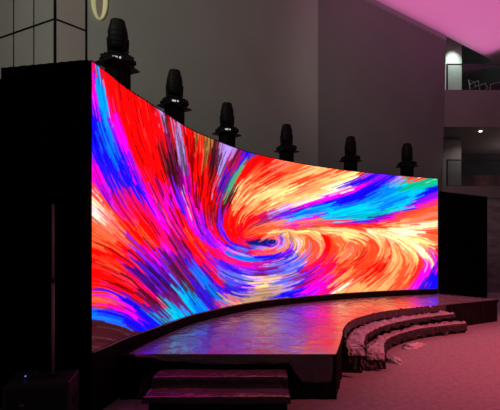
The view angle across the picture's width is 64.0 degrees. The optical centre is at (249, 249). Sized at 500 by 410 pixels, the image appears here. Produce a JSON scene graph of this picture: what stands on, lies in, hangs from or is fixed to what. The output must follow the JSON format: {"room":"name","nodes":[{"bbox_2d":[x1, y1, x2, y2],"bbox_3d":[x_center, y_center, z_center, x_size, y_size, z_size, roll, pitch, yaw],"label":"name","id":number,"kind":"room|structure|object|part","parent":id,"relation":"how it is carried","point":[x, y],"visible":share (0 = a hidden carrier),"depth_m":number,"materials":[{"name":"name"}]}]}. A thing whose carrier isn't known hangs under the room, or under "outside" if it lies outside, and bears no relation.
{"room":"event hall","nodes":[
{"label":"event hall","id":0,"kind":"room"},
{"bbox_2d":[0,0,86,78],"bbox_3d":[-5.819,-4.600,9.739,4.762,12.400,3.521,0,0,0],"label":"wall","id":1,"kind":"structure","parent":0,"point":[32,32],"depth_m":8.30,"materials":[{"name":"grey"}]},
{"bbox_2d":[87,0,317,165],"bbox_3d":[-0.806,-4.650,10.064,6.164,12.500,0.258,0,0,-29],"label":"wall","id":2,"kind":"structure","parent":0,"point":[259,57],"depth_m":10.15,"materials":[{"name":"paint"}]},
{"bbox_2d":[91,0,107,19],"bbox_3d":[-3.217,-5.351,8.543,0.330,0.840,0.080,0,0,-29],"label":"wall light","id":3,"kind":"object","parent":2,"relation":"attached to","point":[99,7],"visible":1,"depth_m":8.55,"materials":[{"name":"beige"}]},
{"bbox_2d":[0,293,499,409],"bbox_3d":[2.000,1.700,8.000,34.000,0.200,28.000,0,0,0],"label":"floor","id":4,"kind":"structure","parent":0,"point":[461,371],"depth_m":4.87,"materials":[{"name":"carpet"}]},
{"bbox_2d":[2,370,78,409],"bbox_3d":[-1.754,1.336,3.393,0.508,0.528,0.377,0,0,-11],"label":"subwoofer","id":5,"kind":"object","parent":4,"relation":"on","point":[46,391],"visible":0.93,"depth_m":3.24,"materials":[{"name":"grey"}]},
{"bbox_2d":[14,370,38,378],"bbox_3d":[-1.900,1.058,3.398,0.160,0.040,0.113,0,0,-11],"label":"receiver","id":6,"kind":"object","parent":5,"relation":"on","point":[27,374],"visible":1,"depth_m":3.36,"materials":[{"name":"grey plastic"}]},
{"bbox_2d":[6,387,64,409],"bbox_3d":[-1.723,1.325,3.218,0.440,0.420,0.012,0,0,-11],"label":"grille","id":7,"kind":"object","parent":5,"relation":"attached to","point":[17,398],"depth_m":3.21,"materials":[{"name":"grey"}]},
{"bbox_2d":[51,204,54,374],"bbox_3d":[-1.693,0.339,3.437,0.029,1.465,0.029,0,0,0],"label":"pole","id":8,"kind":"object","parent":5,"relation":"on","point":[52,279],"visible":1,"depth_m":3.43,"materials":[{"name":"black metal"}]},
{"bbox_2d":[48,373,60,377],"bbox_3d":[-1.681,1.077,3.437,0.099,0.010,0.099,0,0,-11],"label":"socket","id":9,"kind":"object","parent":5,"relation":"attached to","point":[57,375],"depth_m":3.42,"materials":[{"name":"black paint"}]},
{"bbox_3d":[-1.512,1.270,3.450,0.010,0.070,0.140,0,0,-11],"label":"handle","id":10,"kind":"part","parent":5,"relation":"part of","materials":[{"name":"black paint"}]},
{"bbox_2d":[1,60,88,409],"bbox_3d":[-2.007,-0.105,3.902,0.946,3.410,0.038,0,0,11],"label":"panel","id":11,"kind":"object","parent":4,"relation":"on","point":[45,107],"visible":0.99,"depth_m":3.89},
{"bbox_2d":[95,56,139,89],"bbox_3d":[-1.683,-0.372,5.100,0.320,3.944,0.460,0,0,25],"label":"tower","id":12,"kind":"object","parent":4,"relation":"on","point":[120,70],"visible":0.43,"depth_m":5.00,"materials":[{"name":"black metal"}]},
{"bbox_2d":[99,18,135,67],"bbox_3d":[-1.682,-2.637,5.098,0.446,0.580,0.285,0,0,-14],"label":"light","id":13,"kind":"object","parent":12,"relation":"on","point":[117,39],"visible":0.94,"depth_m":5.00,"materials":[{"name":"black"}]},
{"bbox_3d":[-1.683,-2.333,5.100,0.320,0.022,0.460,0,0,25],"label":"plate","id":14,"kind":"part","parent":12,"relation":"part of","materials":[{"name":"grey metal"}]},
{"bbox_3d":[-1.683,-0.358,5.100,0.200,3.916,0.260,0,0,25],"label":"post","id":15,"kind":"part","parent":12,"relation":"part of","materials":[{"name":"black metal"}]},
{"bbox_2d":[157,101,191,124],"bbox_3d":[-1.193,-0.329,6.320,0.320,3.857,0.460,0,0,33],"label":"tower","id":16,"kind":"object","parent":4,"relation":"on","point":[175,110],"visible":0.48,"depth_m":6.23,"materials":[{"name":"grey metal"}]},
{"bbox_2d":[160,69,188,106],"bbox_3d":[-1.192,-2.550,6.318,0.446,0.580,0.285,0,0,-17],"label":"light","id":17,"kind":"object","parent":16,"relation":"on","point":[174,87],"visible":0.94,"depth_m":6.22,"materials":[{"name":"black"}]},
{"bbox_3d":[-1.193,-2.247,6.320,0.320,0.022,0.460,0,0,33],"label":"plate","id":18,"kind":"part","parent":16,"relation":"part of","materials":[{"name":"grey metal"}]},
{"bbox_3d":[-1.193,-0.315,6.320,0.200,3.830,0.260,0,0,33],"label":"post","id":19,"kind":"part","parent":16,"relation":"part of","materials":[{"name":"black metal"}]},
{"bbox_2d":[148,369,286,409],"bbox_3d":[-0.295,1.435,3.998,1.310,0.330,0.526,0,0,0],"label":"steps","id":20,"kind":"structure","parent":4,"relation":"on","point":[151,406],"depth_m":3.73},
{"bbox_2d":[141,369,290,403],"bbox_3d":[-0.315,1.336,3.937,1.380,0.176,0.505,0,0,0],"label":"stairs","id":21,"kind":"structure","parent":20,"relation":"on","point":[179,386],"depth_m":3.93,"materials":[{"name":"brown wood"}]},
{"bbox_2d":[212,130,241,146],"bbox_3d":[-0.431,-0.286,7.500,0.320,3.773,0.460,0,0,42],"label":"tower","id":22,"kind":"object","parent":4,"relation":"on","point":[227,137],"visible":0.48,"depth_m":7.41,"materials":[{"name":"grey metal"}]},
{"bbox_2d":[215,102,238,133],"bbox_3d":[-0.431,-2.466,7.498,0.446,0.580,0.285,0,0,-11],"label":"light","id":23,"kind":"object","parent":22,"relation":"on","point":[227,116],"visible":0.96,"depth_m":7.39,"materials":[{"name":"black metal"}]},
{"bbox_3d":[-0.431,-2.163,7.500,0.320,0.021,0.460,0,0,42],"label":"plate","id":24,"kind":"part","parent":22,"relation":"part of","materials":[{"name":"grey metal"}]},
{"bbox_3d":[-0.431,-0.273,7.500,0.200,3.746,0.260,0,0,42],"label":"post","id":25,"kind":"part","parent":22,"relation":"part of","materials":[{"name":"black metal"}]},
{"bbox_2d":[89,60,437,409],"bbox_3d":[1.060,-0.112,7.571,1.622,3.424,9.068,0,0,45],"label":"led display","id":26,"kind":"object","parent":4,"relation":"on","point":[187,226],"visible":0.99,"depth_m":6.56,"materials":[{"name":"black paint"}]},
{"bbox_3d":[1.104,-1.817,7.537,1.491,0.013,8.953,0,0,45],"label":"trim","id":27,"kind":"part","parent":26,"relation":"part of","materials":[{"name":"grey metal"}]},
{"bbox_3d":[1.108,0.983,7.534,1.502,0.012,8.953,0,0,45],"label":"trim","id":28,"kind":"part","parent":26,"relation":"part of","materials":[{"name":"black metal"}]},
{"bbox_2d":[274,148,298,161],"bbox_3d":[0.796,-0.278,8.720,0.460,3.756,0.320,0,0,-33],"label":"tower","id":29,"kind":"object","parent":4,"relation":"on","point":[284,154],"visible":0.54,"depth_m":8.63,"materials":[{"name":"grey metal"}]},
{"bbox_2d":[276,124,296,149],"bbox_3d":[0.796,-2.449,8.720,0.446,0.580,0.280,0,0,-6],"label":"light","id":30,"kind":"object","parent":29,"relation":"on","point":[286,137],"visible":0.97,"depth_m":8.61,"materials":[{"name":"black"}]},
{"bbox_3d":[0.796,-2.146,8.720,0.460,0.021,0.320,0,0,-33],"label":"plate","id":31,"kind":"part","parent":29,"relation":"part of","materials":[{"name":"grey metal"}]},
{"bbox_3d":[0.796,-0.265,8.720,0.260,3.729,0.200,0,0,-33],"label":"post","id":32,"kind":"part","parent":29,"relation":"part of","materials":[{"name":"black metal"}]},
{"bbox_2d":[120,294,498,399],"bbox_3d":[1.813,1.360,7.213,2.878,0.480,8.686,0,0,45],"label":"stage","id":33,"kind":"object","parent":4,"relation":"on","point":[137,374],"visible":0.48,"depth_m":4.28,"materials":[{"name":"black wood"}]},
{"bbox_2d":[135,354,332,382],"bbox_3d":[-0.171,1.255,4.225,2.106,0.295,0.050,0,0,0],"label":"plastic film","id":34,"kind":"object","parent":33,"relation":"hanging from","point":[316,368],"visible":1,"depth_m":4.24,"materials":[{"name":"grey"}]},
{"bbox_2d":[129,294,496,353],"bbox_3d":[1.780,1.107,7.191,2.862,0.013,8.458,0,0,45],"label":"stage floor","id":35,"kind":"structure","parent":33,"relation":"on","point":[310,327],"depth_m":5.67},
{"bbox_2d":[344,304,445,344],"bbox_3d":[2.398,1.168,6.827,0.556,0.158,3.950,0,0,44],"label":"plastic film","id":36,"kind":"object","parent":33,"relation":"on","point":[354,323],"visible":0.99,"depth_m":7.33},
{"bbox_2d":[339,158,362,170],"bbox_3d":[2.417,-0.275,9.620,0.460,3.751,0.320,0,0,-23],"label":"tower","id":37,"kind":"object","parent":4,"relation":"on","point":[349,164],"visible":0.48,"depth_m":9.52,"materials":[{"name":"grey metal"}]},
{"bbox_3d":[2.417,-0.262,9.620,0.260,3.724,0.200,0,0,-23],"label":"post","id":38,"kind":"part","parent":37,"relation":"part of","materials":[{"name":"black metal"}]},
{"bbox_2d":[341,136,360,159],"bbox_3d":[2.417,-2.443,9.620,0.446,0.580,0.280,0,0,-6],"label":"light","id":39,"kind":"object","parent":37,"relation":"on","point":[350,147],"visible":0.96,"depth_m":9.51,"materials":[{"name":"black"}]},
{"bbox_3d":[2.417,-2.140,9.620,0.460,0.021,0.320,0,0,-23],"label":"plate","id":40,"kind":"part","parent":37,"relation":"part of","materials":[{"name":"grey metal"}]},
{"bbox_2d":[388,355,402,364],"bbox_3d":[2.069,1.562,5.693,0.197,0.075,0.266,0,0,11],"label":"scrap","id":41,"kind":"object","parent":4,"relation":"on","point":[393,360],"visible":0.98,"depth_m":5.64,"materials":[{"name":"white"}]},
{"bbox_2d":[345,318,465,372],"bbox_3d":[2.521,1.433,6.716,3.938,0.335,0.852,0,0,-45],"label":"steps","id":42,"kind":"structure","parent":4,"relation":"on","point":[347,362],"depth_m":6.91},
{"bbox_2d":[347,347,366,370],"bbox_3d":[1.356,1.375,5.077,0.222,0.250,0.217,0,0,0],"label":"plastic film","id":43,"kind":"object","parent":42,"relation":"hanging from","point":[357,356],"visible":1,"depth_m":5.04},
{"bbox_2d":[366,354,385,369],"bbox_3d":[1.680,1.490,5.319,0.258,0.180,0.112,0,0,0],"label":"plastic film","id":44,"kind":"object","parent":42,"relation":"hanging from","point":[374,361],"visible":1,"depth_m":5.31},
{"bbox_2d":[346,310,455,352],"bbox_3d":[2.485,1.277,6.746,0.744,0.160,3.930,0,0,44],"label":"plastic film","id":45,"kind":"object","parent":42,"relation":"on","point":[359,336],"visible":0.99,"depth_m":6.77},
{"bbox_2d":[365,321,466,362],"bbox_3d":[2.736,1.473,6.705,0.637,0.242,3.533,0,0,45],"label":"plastic film","id":46,"kind":"object","parent":42,"relation":"on","point":[380,345],"visible":0.99,"depth_m":6.97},
{"bbox_2d":[396,164,418,175],"bbox_3d":[4.023,-0.275,10.250,0.460,3.751,0.320,0,0,-18],"label":"tower","id":47,"kind":"object","parent":4,"relation":"on","point":[405,170],"visible":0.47,"depth_m":10.16,"materials":[{"name":"grey metal"}]},
{"bbox_2d":[397,143,416,165],"bbox_3d":[4.023,-2.443,10.250,0.446,0.580,0.280,0,0,-6],"label":"light","id":48,"kind":"object","parent":47,"relation":"on","point":[407,150],"visible":0.95,"depth_m":10.15,"materials":[{"name":"black"}]},
{"bbox_3d":[4.023,-0.262,10.250,0.260,3.724,0.200,0,0,-18],"label":"post","id":49,"kind":"part","parent":47,"relation":"part of","materials":[{"name":"black metal"}]},
{"bbox_3d":[4.023,-2.140,10.250,0.460,0.021,0.320,0,0,-18],"label":"plate","id":50,"kind":"part","parent":47,"relation":"part of","materials":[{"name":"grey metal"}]},
{"bbox_2d":[402,341,424,349],"bbox_3d":[2.724,1.568,6.628,0.619,0.064,0.251,0,0,-43],"label":"scrap","id":51,"kind":"object","parent":4,"relation":"on","point":[412,345],"visible":1,"depth_m":6.53,"materials":[{"name":"white"}]},
{"bbox_2d":[439,191,486,297],"bbox_3d":[5.782,0.050,10.773,2.151,3.100,0.070,0,0,-30],"label":"panel","id":52,"kind":"object","parent":4,"relation":"on","point":[462,217],"visible":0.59,"depth_m":10.69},
{"bbox_2d":[318,0,445,292],"bbox_3d":[4.530,-3.200,13.360,6.407,9.600,0.402,0,0,-33],"label":"wall","id":53,"kind":"structure","parent":0,"point":[381,70],"depth_m":12.88,"materials":[{"name":"paint"}]},
{"bbox_2d":[376,0,499,63],"bbox_3d":[8.464,-8.150,7.928,23.071,0.300,23.857,0,0,0],"label":"ceiling","id":54,"kind":"structure","parent":0,"point":[474,24],"depth_m":13.82,"materials":[{"name":"paint"}]},
{"bbox_2d":[442,137,460,185],"bbox_3d":[7.930,-3.510,16.550,1.460,2.220,0.300,0,0,0],"label":"wall","id":55,"kind":"structure","parent":0,"point":[451,145],"depth_m":16.40,"materials":[{"name":"paint"}]},
{"bbox_2d":[445,37,461,89],"bbox_3d":[7.940,-8.400,16.550,1.480,4.800,0.300,0,0,0],"label":"wall","id":56,"kind":"structure","parent":0,"point":[453,48],"depth_m":16.40,"materials":[{"name":"paint"}]},
{"bbox_2d":[442,186,499,197],"bbox_3d":[11.500,-2.175,17.100,9.000,0.450,4.200,0,0,0],"label":"balcony slab","id":57,"kind":"object","parent":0,"point":[485,191],"depth_m":15.00,"materials":[{"name":"paint"}]},
{"bbox_2d":[446,159,499,185],"bbox_3d":[10.998,-2.903,15.060,7.205,1.002,0.050,0,0,0],"label":"glass railing","id":58,"kind":"object","parent":57,"relation":"on","point":[447,160],"visible":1,"depth_m":15.04,"materials":[{"name":"clear glass"}]},
{"bbox_3d":[7.420,-2.887,15.060,0.050,0.970,0.050,0,0,0],"label":"post","id":59,"kind":"part","parent":58,"relation":"part of","materials":[{"name":"grey metal"}]},
{"bbox_3d":[11.000,-3.387,15.060,7.200,0.035,0.045,0,0,0],"label":"rail","id":60,"kind":"part","parent":58,"relation":"part of","materials":[{"name":"grey metal"}]},
{"bbox_2d":[443,90,499,153],"bbox_3d":[11.550,-5.310,17.100,8.900,1.380,4.200,0,0,0],"label":"balcony slab","id":61,"kind":"object","parent":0,"point":[466,112],"visible":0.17,"depth_m":15.00,"materials":[{"name":"paint"}]},
{"bbox_2d":[446,64,499,89],"bbox_3d":[10.998,-6.503,15.060,7.205,1.002,0.050,0,0,0],"label":"glass railing","id":62,"kind":"object","parent":61,"relation":"on","point":[446,64],"visible":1,"depth_m":15.04,"materials":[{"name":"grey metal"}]},
{"bbox_3d":[7.420,-6.487,15.060,0.050,0.970,0.050,0,0,0],"label":"post","id":63,"kind":"part","parent":62,"relation":"part of","materials":[{"name":"grey metal"}]},
{"bbox_3d":[11.000,-6.987,15.060,7.200,0.035,0.045,0,0,0],"label":"rail","id":64,"kind":"part","parent":62,"relation":"part of","materials":[{"name":"grey metal"}]},
{"bbox_2d":[468,80,485,89],"bbox_3d":[9.104,-6.438,16.030,0.502,0.874,0.499,0,0,-29],"label":"balcony chair","id":65,"kind":"object","parent":61,"relation":"on","point":[471,83],"visible":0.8,"depth_m":15.97,"materials":[{"name":"silver metal"}]},
{"bbox_3d":[9.120,-6.466,16.000,0.440,0.040,0.430,0,0,-29],"label":"seat","id":66,"kind":"part","parent":65,"relation":"part of","materials":[{"name":"grey fabric"}]},
{"bbox_2d":[487,82,499,89],"bbox_3d":[9.972,-6.438,16.276,0.502,0.874,0.499,0,0,40],"label":"balcony chair","id":67,"kind":"object","parent":61,"relation":"on","point":[492,87],"visible":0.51,"depth_m":16.42,"materials":[{"name":"silver metal"}]},
{"bbox_3d":[10.111,-6.741,16.441,0.370,0.180,0.020,0,0,40],"label":"backrest","id":68,"kind":"part","parent":67,"relation":"part of","materials":[{"name":"grey fabric"}]},
{"bbox_2d":[461,45,499,174],"bbox_3d":[11.500,-4.600,19.300,9.000,12.400,0.200,0,0,0],"label":"wall","id":69,"kind":"structure","parent":0,"point":[488,74],"depth_m":19.20,"materials":[{"name":"grey paint"}]},
{"bbox_2d":[461,175,499,185],"bbox_3d":[11.950,-2.900,18.250,6.100,1.000,0.100,0,0,0],"label":"wall","id":70,"kind":"structure","parent":0,"point":[466,180],"depth_m":18.20,"materials":[{"name":"grey paint"}]},
{"bbox_2d":[487,198,499,292],"bbox_3d":[11.300,-0.175,15.200,9.400,3.550,0.300,0,0,0],"label":"wall","id":71,"kind":"structure","parent":0,"point":[493,204],"depth_m":15.05,"materials":[{"name":"paint"}]}
]}

